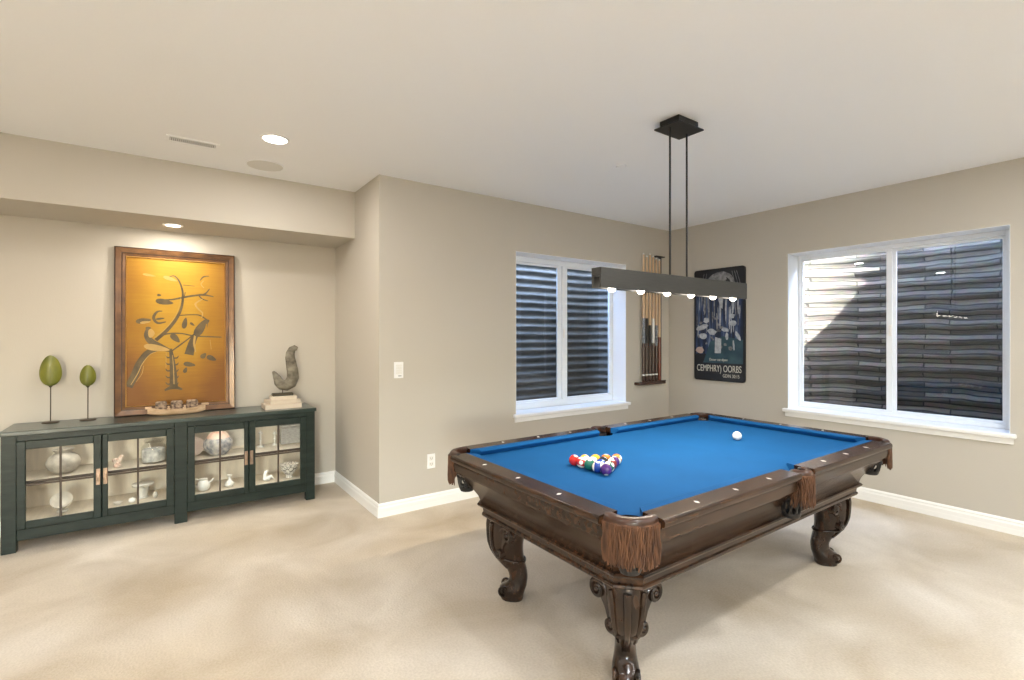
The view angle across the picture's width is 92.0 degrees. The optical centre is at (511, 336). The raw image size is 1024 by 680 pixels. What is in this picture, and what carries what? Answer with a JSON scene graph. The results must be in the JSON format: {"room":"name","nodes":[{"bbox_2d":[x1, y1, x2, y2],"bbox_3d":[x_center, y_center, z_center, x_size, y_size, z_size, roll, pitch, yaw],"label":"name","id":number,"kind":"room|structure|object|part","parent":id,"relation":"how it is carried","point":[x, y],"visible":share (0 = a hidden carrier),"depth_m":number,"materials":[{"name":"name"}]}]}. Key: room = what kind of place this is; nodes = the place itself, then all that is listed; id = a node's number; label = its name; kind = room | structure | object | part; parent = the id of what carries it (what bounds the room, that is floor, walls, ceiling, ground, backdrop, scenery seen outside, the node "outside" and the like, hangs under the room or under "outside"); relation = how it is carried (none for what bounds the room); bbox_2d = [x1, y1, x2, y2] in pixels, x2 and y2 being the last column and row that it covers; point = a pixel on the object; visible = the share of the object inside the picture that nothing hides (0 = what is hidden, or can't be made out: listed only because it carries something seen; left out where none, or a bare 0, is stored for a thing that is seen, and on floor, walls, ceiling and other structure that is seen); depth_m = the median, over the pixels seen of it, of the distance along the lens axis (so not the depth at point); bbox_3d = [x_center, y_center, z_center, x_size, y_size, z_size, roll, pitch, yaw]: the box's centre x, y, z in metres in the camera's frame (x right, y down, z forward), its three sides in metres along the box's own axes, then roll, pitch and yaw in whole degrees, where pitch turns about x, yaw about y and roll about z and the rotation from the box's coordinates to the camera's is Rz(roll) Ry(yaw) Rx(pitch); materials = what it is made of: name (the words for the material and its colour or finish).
{"room":"basement billiard room","nodes":[
{"label":"basement billiard room","id":0,"kind":"room"},
{"bbox_2d":[0,214,334,521],"bbox_3d":[-3.772,0.075,3.601,4.820,2.740,0.150,0,0,-35],"label":"wall","id":1,"kind":"structure","parent":0,"point":[57,276],"depth_m":3.90,"materials":[{"name":"beige paint"}]},
{"bbox_2d":[0,132,354,247],"bbox_3d":[-3.551,-1.088,3.290,4.820,0.414,0.613,0,0,-35],"label":"soffit","id":2,"kind":"structure","parent":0,"point":[40,178],"depth_m":3.66,"materials":[{"name":"beige paint"}]},
{"bbox_2d":[163,223,182,227],"bbox_3d":[-2.676,-0.877,3.903,0.138,0.007,0.138,0,0,-35],"label":"recessed light","id":3,"kind":"object","parent":2,"relation":"in","point":[164,224],"visible":1,"depth_m":3.90,"materials":[{"name":"white"}]},
{"bbox_2d":[335,183,367,494],"bbox_3d":[-1.482,0.075,4.643,0.120,2.740,1.102,0,0,-35],"label":"wall","id":4,"kind":"structure","parent":0,"point":[351,258],"depth_m":4.47,"materials":[{"name":"beige paint"}]},
{"bbox_2d":[0,0,1023,230],"bbox_3d":[0.379,-1.355,0.971,8.942,0.120,9.345,0,0,-35],"label":"ceiling","id":5,"kind":"structure","parent":0,"point":[535,102],"depth_m":2.61,"materials":[{"name":"white paint"}]},
{"bbox_2d":[166,134,219,149],"bbox_3d":[-2.123,-1.292,3.292,0.296,0.006,0.120,0,0,-35],"label":"ceiling vent","id":6,"kind":"object","parent":5,"relation":"in","point":[182,140],"visible":1,"depth_m":3.29,"materials":[{"name":"beige metal"}]},
{"bbox_2d":[245,159,284,171],"bbox_3d":[-1.867,-1.292,3.740,0.268,0.006,0.268,0,0,-35],"label":"ceiling speaker","id":7,"kind":"object","parent":5,"relation":"attached to","point":[258,164],"visible":1,"depth_m":3.73,"materials":[{"name":"white plastic"}]},
{"bbox_2d":[260,133,289,144],"bbox_3d":[-1.553,-1.292,3.240,0.178,0.007,0.178,0,0,-35],"label":"recessed light","id":8,"kind":"object","parent":5,"relation":"in","point":[276,139],"visible":1,"depth_m":3.24,"materials":[{"name":"white"}]},
{"bbox_2d":[263,135,286,143],"bbox_3d":[-1.553,-1.292,3.240,0.144,0.003,0.144,0,0,-35],"label":"diffuser","id":9,"kind":"object","parent":8,"relation":"attached to","point":[272,139],"depth_m":3.24,"materials":[{"name":"white plastic"}]},
{"bbox_2d":[592,114,746,300],"bbox_3d":[1.008,-0.766,2.985,1.395,1.057,0.176,0,0,-35],"label":"pendant light","id":10,"kind":"object","parent":5,"relation":"hanging from","point":[678,126],"visible":1,"depth_m":2.93,"materials":[{"name":"black metal"}]},
{"bbox_3d":[0.938,-0.800,2.935,0.012,0.890,0.011,0,0,-35],"label":"rod","id":11,"kind":"part","parent":10,"relation":"part of","materials":[{"name":"black metal"}]},
{"bbox_3d":[1.071,-0.800,3.029,0.012,0.890,0.011,0,0,-35],"label":"rod","id":12,"kind":"part","parent":10,"relation":"part of","materials":[{"name":"black metal"}]},
{"bbox_2d":[0,482,1023,679],"bbox_3d":[0.379,1.495,0.971,8.942,0.100,9.345,0,0,-35],"label":"floor","id":13,"kind":"structure","parent":0,"point":[286,587],"depth_m":2.63,"materials":[{"name":"beige carpet"}]},
{"bbox_2d":[0,403,315,555],"bbox_3d":[-2.677,1.039,3.991,2.004,0.812,0.451,0,0,-35],"label":"display cabinet","id":14,"kind":"object","parent":13,"relation":"on","point":[28,487],"visible":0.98,"depth_m":3.81,"materials":[{"name":"green"}]},
{"bbox_2d":[39,355,61,423],"bbox_3d":[-3.394,0.385,3.636,0.100,0.496,0.100,0,0,10],"label":"leaf sculpture","id":15,"kind":"object","parent":14,"relation":"on","point":[50,371],"visible":1,"depth_m":3.62,"materials":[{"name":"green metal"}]},
{"bbox_3d":[-3.394,0.488,3.637,0.007,0.273,0.007,0,0,32],"label":"stem","id":16,"kind":"part","parent":15,"relation":"part of","materials":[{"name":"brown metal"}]},
{"bbox_3d":[-3.132,0.999,3.431,0.439,0.589,0.024,0,0,-35],"label":"door","id":17,"kind":"part","parent":14,"relation":"part of","materials":[{"name":"glass"}]},
{"bbox_2d":[50,492,72,513],"bbox_3d":[-3.205,1.185,3.521,0.124,0.147,0.117,0,0,-35],"label":"shell bowl","id":18,"kind":"object","parent":14,"relation":"in","point":[67,498],"visible":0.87,"depth_m":3.54,"materials":[{"name":"ceramic"}]},
{"bbox_2d":[45,447,80,473],"bbox_3d":[-3.249,0.900,3.580,0.194,0.172,0.194,0,0,-35],"label":"vase","id":19,"kind":"object","parent":14,"relation":"on","point":[71,460],"visible":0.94,"depth_m":3.53,"materials":[{"name":"beige ceramic"}]},
{"bbox_2d":[79,365,95,420],"bbox_3d":[-3.217,0.424,3.750,0.100,0.418,0.100,0,0,-35],"label":"leaf sculpture","id":20,"kind":"object","parent":14,"relation":"on","point":[87,374],"visible":1,"depth_m":3.74,"materials":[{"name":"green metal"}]},
{"bbox_3d":[-3.217,0.496,3.750,0.007,0.258,0.007,0,0,32],"label":"stem","id":21,"kind":"part","parent":20,"relation":"part of","materials":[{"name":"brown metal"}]},
{"bbox_2d":[26,458,165,483],"bbox_3d":[-3.095,0.995,3.736,0.955,0.020,0.350,0,0,-35],"label":"shelf","id":22,"kind":"object","parent":14,"relation":"attached to","point":[37,474],"depth_m":3.66,"materials":[{"name":"brown wood"}]},
{"bbox_3d":[-2.955,1.002,3.530,0.024,0.115,0.020,0,0,-35],"label":"latch plate","id":23,"kind":"part","parent":14,"relation":"part of","materials":[{"name":"gold metal"}]},
{"bbox_3d":[-2.923,1.002,3.553,0.024,0.115,0.020,0,0,-35],"label":"latch plate","id":24,"kind":"part","parent":14,"relation":"part of","materials":[{"name":"gold metal"}]},
{"bbox_2d":[112,455,123,467],"bbox_3d":[-2.964,0.938,3.719,0.043,0.095,0.067,0,0,38],"label":"figurine","id":25,"kind":"object","parent":14,"relation":"on","point":[117,461],"visible":1,"depth_m":3.71,"materials":[{"name":"ceramic"}]},
{"bbox_2d":[113,501,122,505],"bbox_3d":[-2.946,1.247,3.697,0.060,0.022,0.060,0,0,-35],"label":"dish","id":26,"kind":"object","parent":14,"relation":"in","point":[115,503],"visible":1,"depth_m":3.69,"materials":[{"name":"ceramic"}]},
{"bbox_2d":[128,497,135,502],"bbox_3d":[-2.878,1.237,3.745,0.046,0.043,0.046,0,0,-35],"label":"ornament ball","id":27,"kind":"object","parent":14,"relation":"in","point":[131,500],"visible":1,"depth_m":3.73,"materials":[{"name":"white ceramic"}]},
{"bbox_3d":[-2.776,0.999,3.684,0.428,0.589,0.024,0,0,-35],"label":"door","id":28,"kind":"part","parent":14,"relation":"part of","materials":[{"name":"glass"}]},
{"bbox_2d":[131,480,153,498],"bbox_3d":[-2.890,1.202,3.872,0.144,0.112,0.144,0,0,-35],"label":"pedestal bowl","id":29,"kind":"object","parent":14,"relation":"in","point":[143,485],"visible":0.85,"depth_m":3.85,"materials":[{"name":"white ceramic"}]},
{"bbox_2d":[142,438,165,462],"bbox_3d":[-2.816,0.876,3.888,0.168,0.217,0.168,0,0,-35],"label":"glass jar","id":30,"kind":"object","parent":14,"relation":"on","point":[158,453],"visible":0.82,"depth_m":3.84,"materials":[{"name":"glass"}]},
{"bbox_2d":[153,490,157,497],"bbox_3d":[-2.785,1.229,3.861,0.034,0.057,0.034,0,0,-35],"label":"ornament ball","id":31,"kind":"object","parent":14,"relation":"in","point":[155,493],"visible":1,"depth_m":3.85,"materials":[{"name":"ceramic"}]},
{"bbox_2d":[114,246,234,416],"bbox_3d":[-2.798,-0.043,4.141,0.835,1.352,0.083,0,0,-35],"label":"painting","id":32,"kind":"object","parent":14,"relation":"on","point":[174,311],"visible":1,"depth_m":4.12,"materials":[{"name":"orange paint"}]},
{"bbox_2d":[145,399,208,415],"bbox_3d":[-2.724,0.577,4.031,0.430,0.112,0.096,0,0,-35],"label":"boat","id":33,"kind":"object","parent":14,"relation":"on","point":[161,408],"visible":1,"depth_m":4.00,"materials":[{"name":"brown wood"}]},
{"bbox_2d":[195,437,203,454],"bbox_3d":[-2.633,0.907,4.091,0.156,0.153,0.038,0,0,-35],"label":"plate","id":34,"kind":"object","parent":14,"relation":"on","point":[199,448],"visible":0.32,"depth_m":4.11,"materials":[{"name":"ceramic"}]},
{"bbox_2d":[195,478,213,490],"bbox_3d":[-2.525,1.205,4.045,0.101,0.106,0.121,0,0,16],"label":"teapot","id":35,"kind":"object","parent":14,"relation":"in","point":[203,484],"visible":0.91,"depth_m":4.02,"materials":[{"name":"white ceramic"}]},
{"bbox_2d":[203,431,232,455],"bbox_3d":[-2.465,0.888,4.149,0.220,0.195,0.220,0,0,-35],"label":"ginger jar","id":36,"kind":"object","parent":14,"relation":"on","point":[211,443],"visible":0.84,"depth_m":4.08,"materials":[{"name":"ceramic"}]},
{"bbox_3d":[-2.465,0.819,4.149,0.168,0.055,0.167,0,0,-35],"label":"lid","id":37,"kind":"part","parent":36,"relation":"part of","materials":[{"name":"ceramic"}]},
{"bbox_3d":[-2.360,0.999,3.980,0.423,0.589,0.024,0,0,-35],"label":"door","id":38,"kind":"part","parent":14,"relation":"part of","materials":[{"name":"glass"}]},
{"bbox_2d":[224,474,233,486],"bbox_3d":[-2.369,1.205,4.144,0.072,0.106,0.072,0,0,-35],"label":"decanter","id":39,"kind":"object","parent":14,"relation":"in","point":[229,483],"visible":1,"depth_m":4.13,"materials":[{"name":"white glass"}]},
{"bbox_2d":[225,429,243,448],"bbox_3d":[-2.436,0.891,4.371,0.170,0.190,0.031,0,0,-35],"label":"picture frame","id":40,"kind":"object","parent":14,"relation":"on","point":[237,435],"visible":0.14,"depth_m":4.37,"materials":[{"name":"beige"}]},
{"bbox_3d":[-2.189,1.002,4.074,0.024,0.115,0.020,0,0,-35],"label":"latch plate","id":41,"kind":"part","parent":14,"relation":"part of","materials":[{"name":"gold metal"}]},
{"bbox_2d":[195,442,299,462],"bbox_3d":[-2.300,0.995,4.301,0.958,0.020,0.350,0,0,-35],"label":"shelf","id":42,"kind":"object","parent":14,"relation":"attached to","point":[268,448],"depth_m":4.25,"materials":[{"name":"brown"}]},
{"bbox_3d":[-2.156,1.002,4.097,0.024,0.115,0.020,0,0,-35],"label":"latch plate","id":43,"kind":"part","parent":14,"relation":"part of","materials":[{"name":"gold metal"}]},
{"bbox_2d":[257,430,263,447],"bbox_3d":[-2.246,0.911,4.415,0.052,0.150,0.052,0,0,-35],"label":"candlestick","id":44,"kind":"object","parent":14,"relation":"on","point":[260,433],"visible":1,"depth_m":4.41,"materials":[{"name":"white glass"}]},
{"bbox_2d":[262,470,273,480],"bbox_3d":[-2.128,1.211,4.315,0.090,0.095,0.043,0,0,-35],"label":"bird figurine","id":45,"kind":"object","parent":14,"relation":"in","point":[265,477],"visible":1,"depth_m":4.29,"materials":[{"name":"white ceramic"}]},
{"bbox_2d":[272,431,276,444],"bbox_3d":[-2.160,0.921,4.501,0.052,0.130,0.052,0,0,-35],"label":"candlestick","id":46,"kind":"object","parent":14,"relation":"on","point":[274,432],"visible":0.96,"depth_m":4.49,"materials":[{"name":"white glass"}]},
{"bbox_3d":[-2.002,0.999,4.234,0.446,0.589,0.024,0,0,-35],"label":"door","id":47,"kind":"part","parent":14,"relation":"part of","materials":[{"name":"glass"}]},
{"bbox_2d":[261,403,301,409],"bbox_3d":[-2.060,0.613,4.424,0.300,0.040,0.210,0,0,-35],"label":"book","id":48,"kind":"object","parent":14,"relation":"on","point":[264,406],"visible":0.84,"depth_m":4.33,"materials":[{"name":"beige paper"}]},
{"bbox_2d":[264,398,300,404],"bbox_3d":[-2.056,0.576,4.433,0.260,0.034,0.190,0,0,-41],"label":"book","id":49,"kind":"object","parent":48,"relation":"on","point":[298,400],"visible":0.87,"depth_m":4.36,"materials":[{"name":"beige paper"}]},
{"bbox_2d":[269,394,296,400],"bbox_3d":[-2.055,0.544,4.440,0.210,0.030,0.160,0,0,-33],"label":"book","id":50,"kind":"object","parent":49,"relation":"on","point":[293,396],"visible":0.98,"depth_m":4.37,"materials":[{"name":"beige paper"}]},
{"bbox_2d":[272,345,298,396],"bbox_3d":[-2.038,0.303,4.452,0.224,0.452,0.081,0,0,-35],"label":"sculpture","id":51,"kind":"object","parent":50,"relation":"on","point":[292,378],"visible":1,"depth_m":4.44,"materials":[{"name":"grey stone"}]},
{"bbox_2d":[279,461,298,477],"bbox_3d":[-1.997,1.198,4.432,0.160,0.120,0.160,0,0,-35],"label":"footed bowl","id":52,"kind":"object","parent":14,"relation":"in","point":[288,468],"visible":1,"depth_m":4.40,"materials":[{"name":"white ceramic"}]},
{"bbox_2d":[279,423,299,444],"bbox_3d":[-2.066,0.900,4.598,0.176,0.172,0.106,0,0,-35],"label":"storage box","id":53,"kind":"object","parent":14,"relation":"on","point":[290,433],"visible":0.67,"depth_m":4.55,"materials":[{"name":"white"}]},
{"bbox_2d":[447,412,892,679],"bbox_3d":[1.003,1.041,2.950,2.492,0.808,1.489,0,0,-35],"label":"pool table","id":54,"kind":"object","parent":13,"relation":"on","point":[684,494],"visible":0.98,"depth_m":2.39,"materials":[{"name":"brown wood"}]},
{"bbox_3d":[-0.004,1.216,2.744,0.246,0.457,0.184,0,0,13],"label":"leg","id":55,"kind":"part","parent":54,"relation":"part of","materials":[{"name":"brown wood"}]},
{"bbox_3d":[0.146,0.664,3.164,1.013,0.038,0.100,0,0,-35],"label":"rail","id":56,"kind":"part","parent":54,"relation":"part of","materials":[{"name":"blue fabric"}]},
{"bbox_3d":[0.028,0.664,2.258,0.100,0.038,1.110,0,0,-35],"label":"rail","id":57,"kind":"part","parent":54,"relation":"part of","materials":[{"name":"brown wood"}]},
{"bbox_2d":[470,430,599,454],"bbox_3d":[0.190,0.663,3.103,1.017,0.037,0.050,0,0,-35],"label":"cushion","id":58,"kind":"object","parent":54,"relation":"on","point":[504,448],"depth_m":3.06,"materials":[{"name":"blue fabric"}]},
{"bbox_2d":[468,453,617,513],"bbox_3d":[0.089,0.663,2.301,0.050,0.037,1.114,0,0,-35],"label":"cushion","id":59,"kind":"object","parent":54,"relation":"on","point":[607,505],"depth_m":2.17,"materials":[{"name":"blue fabric"}]},
{"bbox_2d":[569,455,578,465],"bbox_3d":[0.330,0.654,2.620,0.057,0.057,0.056,0,0,-28],"label":"ball","id":60,"kind":"object","parent":54,"relation":"on","point":[573,458],"visible":0.73,"depth_m":2.60,"materials":[{"name":"red plastic"}]},
{"bbox_2d":[576,457,586,467],"bbox_3d":[0.363,0.654,2.573,0.056,0.057,0.057,0,0,40],"label":"ball","id":61,"kind":"object","parent":54,"relation":"on","point":[580,461],"visible":0.86,"depth_m":2.55,"materials":[{"name":"plastic"}]},
{"bbox_2d":[584,459,593,469],"bbox_3d":[0.397,0.654,2.526,0.056,0.057,0.057,0,0,-38],"label":"ball","id":62,"kind":"object","parent":54,"relation":"on","point":[588,463],"visible":0.67,"depth_m":2.51,"materials":[{"name":"green plastic"}]},
{"bbox_2d":[592,461,602,472],"bbox_3d":[0.430,0.654,2.479,0.057,0.057,0.056,0,0,23],"label":"ball","id":63,"kind":"object","parent":54,"relation":"on","point":[596,466],"visible":0.79,"depth_m":2.46,"materials":[{"name":"blue plastic"}]},
{"bbox_2d":[600,464,611,475],"bbox_3d":[0.463,0.654,2.432,0.057,0.057,0.056,0,0,32],"label":"ball","id":64,"kind":"object","parent":54,"relation":"on","point":[606,469],"visible":1,"depth_m":2.41,"materials":[{"name":"purple plastic"}]},
{"bbox_2d":[604,461,614,471],"bbox_3d":[0.487,0.654,2.485,0.056,0.057,0.057,0,0,-43],"label":"ball","id":65,"kind":"object","parent":54,"relation":"on","point":[610,463],"visible":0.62,"depth_m":2.47,"materials":[{"name":"plastic"}]},
{"bbox_2d":[607,458,616,467],"bbox_3d":[0.511,0.654,2.537,0.057,0.057,0.056,0,0,40],"label":"ball","id":66,"kind":"object","parent":54,"relation":"on","point":[611,459],"visible":0.5,"depth_m":2.52,"materials":[{"name":"white plastic"}]},
{"bbox_2d":[609,456,619,465],"bbox_3d":[0.535,0.654,2.589,0.057,0.057,0.057,2,-1,-32],"label":"ball","id":67,"kind":"object","parent":54,"relation":"on","point":[612,457],"visible":0.42,"depth_m":2.57,"materials":[{"name":"plastic"}]},
{"bbox_2d":[612,454,621,463],"bbox_3d":[0.559,0.654,2.641,0.057,0.057,0.056,0,0,-35],"label":"ball","id":68,"kind":"object","parent":54,"relation":"on","point":[616,455],"visible":0.43,"depth_m":2.63,"materials":[{"name":"yellow plastic"}]},
{"bbox_3d":[0.476,1.216,2.067,0.184,0.457,0.246,0,0,13],"label":"leg","id":69,"kind":"part","parent":54,"relation":"part of","materials":[{"name":"brown wood"}]},
{"bbox_3d":[1.083,0.664,3.829,1.013,0.038,0.100,0,0,-35],"label":"rail","id":70,"kind":"part","parent":54,"relation":"part of","materials":[{"name":"blue fabric"}]},
{"bbox_2d":[611,415,698,432],"bbox_3d":[1.127,0.663,3.768,1.017,0.037,0.050,0,0,-35],"label":"cushion","id":71,"kind":"object","parent":54,"relation":"on","point":[642,426],"depth_m":3.72,"materials":[{"name":"blue fabric"}]},
{"bbox_2d":[640,468,778,515],"bbox_3d":[0.879,0.663,2.133,1.017,0.037,0.050,0,0,-35],"label":"cushion","id":72,"kind":"object","parent":54,"relation":"on","point":[648,508],"depth_m":2.06,"materials":[{"name":"blue fabric"}]},
{"bbox_3d":[0.922,0.664,2.072,1.013,0.038,0.100,0,0,-35],"label":"rail","id":73,"kind":"part","parent":54,"relation":"part of","materials":[{"name":"brown wood"}]},
{"bbox_2d":[732,431,741,439],"bbox_3d":[1.485,0.654,3.263,0.057,0.057,0.057,0,0,-35],"label":"cue ball","id":74,"kind":"object","parent":54,"relation":"on","point":[736,435],"visible":1,"depth_m":3.24,"materials":[{"name":"white plastic"}]},
{"bbox_2d":[708,415,865,441],"bbox_3d":[1.917,0.663,3.600,0.050,0.037,1.114,0,0,-35],"label":"cushion","id":75,"kind":"object","parent":54,"relation":"on","point":[833,436],"depth_m":3.51,"materials":[{"name":"blue fabric"}]},
{"bbox_3d":[1.978,0.664,3.643,0.100,0.038,1.110,0,0,-35],"label":"rail","id":76,"kind":"part","parent":54,"relation":"part of","materials":[{"name":"blue fabric"}]},
{"bbox_3d":[2.010,1.216,3.157,0.246,0.457,0.184,0,0,6],"label":"leg","id":77,"kind":"part","parent":54,"relation":"part of","materials":[{"name":"brown wood"}]},
{"bbox_2d":[786,440,872,469],"bbox_3d":[1.816,0.663,2.798,1.017,0.037,0.050,0,0,-35],"label":"cushion","id":78,"kind":"object","parent":54,"relation":"on","point":[794,464],"depth_m":2.71,"materials":[{"name":"blue fabric"}]},
{"bbox_3d":[1.859,0.664,2.737,1.013,0.038,0.100,0,0,-35],"label":"rail","id":79,"kind":"part","parent":54,"relation":"part of","materials":[{"name":"brown wood"}]},
{"bbox_2d":[368,174,668,503],"bbox_3d":[0.356,0.075,5.114,3.662,2.740,0.260,0,0,-35],"label":"wall","id":80,"kind":"structure","parent":0,"point":[442,260],"depth_m":4.35,"materials":[{"name":"beige paint"}]},
{"bbox_2d":[394,362,402,377],"bbox_3d":[-0.925,0.273,4.038,0.080,0.132,0.010,0,0,-35],"label":"light switch","id":81,"kind":"object","parent":80,"relation":"attached to","point":[398,366],"visible":1,"depth_m":4.03,"materials":[{"name":"white plastic"}]},
{"bbox_2d":[427,453,434,468],"bbox_3d":[-0.687,1.060,4.207,0.074,0.124,0.010,0,0,-35],"label":"wall outlet","id":82,"kind":"object","parent":80,"relation":"attached to","point":[430,457],"visible":1,"depth_m":4.20,"materials":[{"name":"white plastic"}]},
{"bbox_2d":[513,251,630,422],"bbox_3d":[0.606,0.001,5.260,1.615,1.638,0.300,0,0,-35],"label":"window","id":83,"kind":"structure","parent":80,"relation":"in","point":[532,410],"depth_m":5.37,"materials":[{"name":"white paint"}]},
{"bbox_3d":[0.266,-0.043,5.185,0.678,1.435,0.022,0,0,-35],"label":"sash","id":84,"kind":"part","parent":83,"relation":"part of","materials":[{"name":"white plastic"}]},
{"bbox_3d":[0.622,0.780,5.238,1.615,0.079,0.245,0,0,-35],"label":"sill","id":85,"kind":"part","parent":83,"relation":"part of","materials":[{"name":"white"}]},
{"bbox_3d":[0.843,-0.043,5.566,0.744,1.435,0.022,0,0,-35],"label":"sash","id":86,"kind":"part","parent":83,"relation":"part of","materials":[{"name":"white plastic"}]},
{"bbox_2d":[634,256,665,385],"bbox_3d":[1.636,-0.201,5.809,0.495,1.521,0.088,0,0,-35],"label":"cue rack","id":87,"kind":"object","parent":80,"relation":"attached to","point":[659,257],"visible":0.38,"depth_m":5.79,"materials":[{"name":"dark brown wood"}]},
{"bbox_2d":[642,253,644,381],"bbox_3d":[1.525,-0.222,5.729,0.038,1.497,0.038,0,0,-35],"label":"pool cue","id":88,"kind":"object","parent":87,"relation":"on","point":[643,260],"visible":0.9,"depth_m":5.71,"materials":[{"name":"brown wood"}]},
{"bbox_2d":[645,255,647,380],"bbox_3d":[1.571,-0.209,5.762,0.038,1.472,0.038,0,0,-35],"label":"pool cue","id":89,"kind":"object","parent":87,"relation":"on","point":[646,303],"visible":0.85,"depth_m":5.75,"materials":[{"name":"brown wood"}]},
{"bbox_2d":[648,253,651,380],"bbox_3d":[1.618,-0.224,5.795,0.038,1.502,0.038,0,0,-35],"label":"pool cue","id":90,"kind":"object","parent":87,"relation":"on","point":[650,334],"visible":0.87,"depth_m":5.78,"materials":[{"name":"brown wood"}]},
{"bbox_2d":[634,380,665,385],"bbox_3d":[1.624,0.538,5.800,0.465,0.043,0.088,0,0,-35],"label":"shelf","id":91,"kind":"object","parent":87,"relation":"attached to","point":[659,381],"depth_m":5.74,"materials":[{"name":"brown wood"}]},
{"bbox_2d":[652,256,654,380],"bbox_3d":[1.664,-0.214,5.828,0.038,1.482,0.038,0,0,-35],"label":"pool cue","id":92,"kind":"object","parent":87,"relation":"on","point":[653,306],"visible":0.84,"depth_m":5.82,"materials":[{"name":"brown wood"}]},
{"bbox_2d":[655,258,657,380],"bbox_3d":[1.711,-0.204,5.861,0.038,1.462,0.038,0,0,-35],"label":"pool cue","id":93,"kind":"object","parent":87,"relation":"on","point":[656,294],"visible":0.94,"depth_m":5.85,"materials":[{"name":"brown wood"}]},
{"bbox_2d":[658,259,660,379],"bbox_3d":[1.757,-0.199,5.894,0.037,1.452,0.037,0,0,-35],"label":"pool cue","id":94,"kind":"object","parent":87,"relation":"on","point":[659,295],"visible":0.9,"depth_m":5.88,"materials":[{"name":"brown wood"}]},
{"bbox_2d":[669,157,1023,520],"bbox_3d":[4.194,0.075,3.096,0.260,2.740,7.993,0,0,-35],"label":"wall","id":95,"kind":"structure","parent":0,"point":[975,475],"depth_m":4.37,"materials":[{"name":"beige paint"}]},
{"bbox_2d":[0,470,1023,537],"bbox_3d":[0.867,1.390,3.558,12.327,0.110,5.332,0,0,11],"label":"baseboard","id":96,"kind":"structure","parent":95,"relation":"attached to","point":[975,518],"depth_m":4.09,"materials":[{"name":"white"}]},
{"bbox_2d":[694,265,745,382],"bbox_3d":[2.306,-0.133,5.508,0.026,1.255,0.612,0,0,-35],"label":"poster","id":97,"kind":"object","parent":95,"relation":"attached to","point":[719,323],"visible":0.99,"depth_m":5.48,"materials":[{"name":"black paper"}]},
{"bbox_2d":[782,225,1016,444],"bbox_3d":[3.285,-0.017,4.333,0.300,1.613,1.650,0,0,-35],"label":"window","id":98,"kind":"structure","parent":95,"relation":"in","point":[944,425],"depth_m":4.39,"materials":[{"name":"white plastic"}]},
{"bbox_3d":[3.159,-0.052,4.704,0.022,1.455,0.766,0,0,-35],"label":"sash","id":99,"kind":"part","parent":98,"relation":"part of","materials":[{"name":"white plastic"}]},
{"bbox_3d":[3.262,0.750,4.317,0.245,0.079,1.650,0,0,-35],"label":"sill","id":100,"kind":"part","parent":98,"relation":"part of","materials":[{"name":"white"}]},
{"bbox_3d":[3.603,-0.052,4.120,0.022,1.455,0.742,0,0,-35],"label":"sash","id":101,"kind":"part","parent":98,"relation":"part of","materials":[{"name":"white plastic"}]},
{"label":"outside","id":102,"kind":"structure","parent":0,"visible":0},
{"bbox_2d":[804,239,1002,420],"bbox_3d":[3.708,-0.080,4.657,0.750,2.550,1.940,0,0,-35],"label":"window well","id":103,"kind":"object","parent":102,"point":[950,297],"visible":0.42,"depth_m":4.85,"materials":[{"name":"stone"}]},
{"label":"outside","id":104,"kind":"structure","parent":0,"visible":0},
{"bbox_2d":[516,264,607,400],"bbox_3d":[0.440,-0.105,5.856,2.660,2.600,0.850,0,0,-35],"label":"window well","id":105,"kind":"object","parent":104,"point":[587,306],"visible":0.16,"depth_m":6.36,"materials":[{"name":"grey metal"}]}
]}

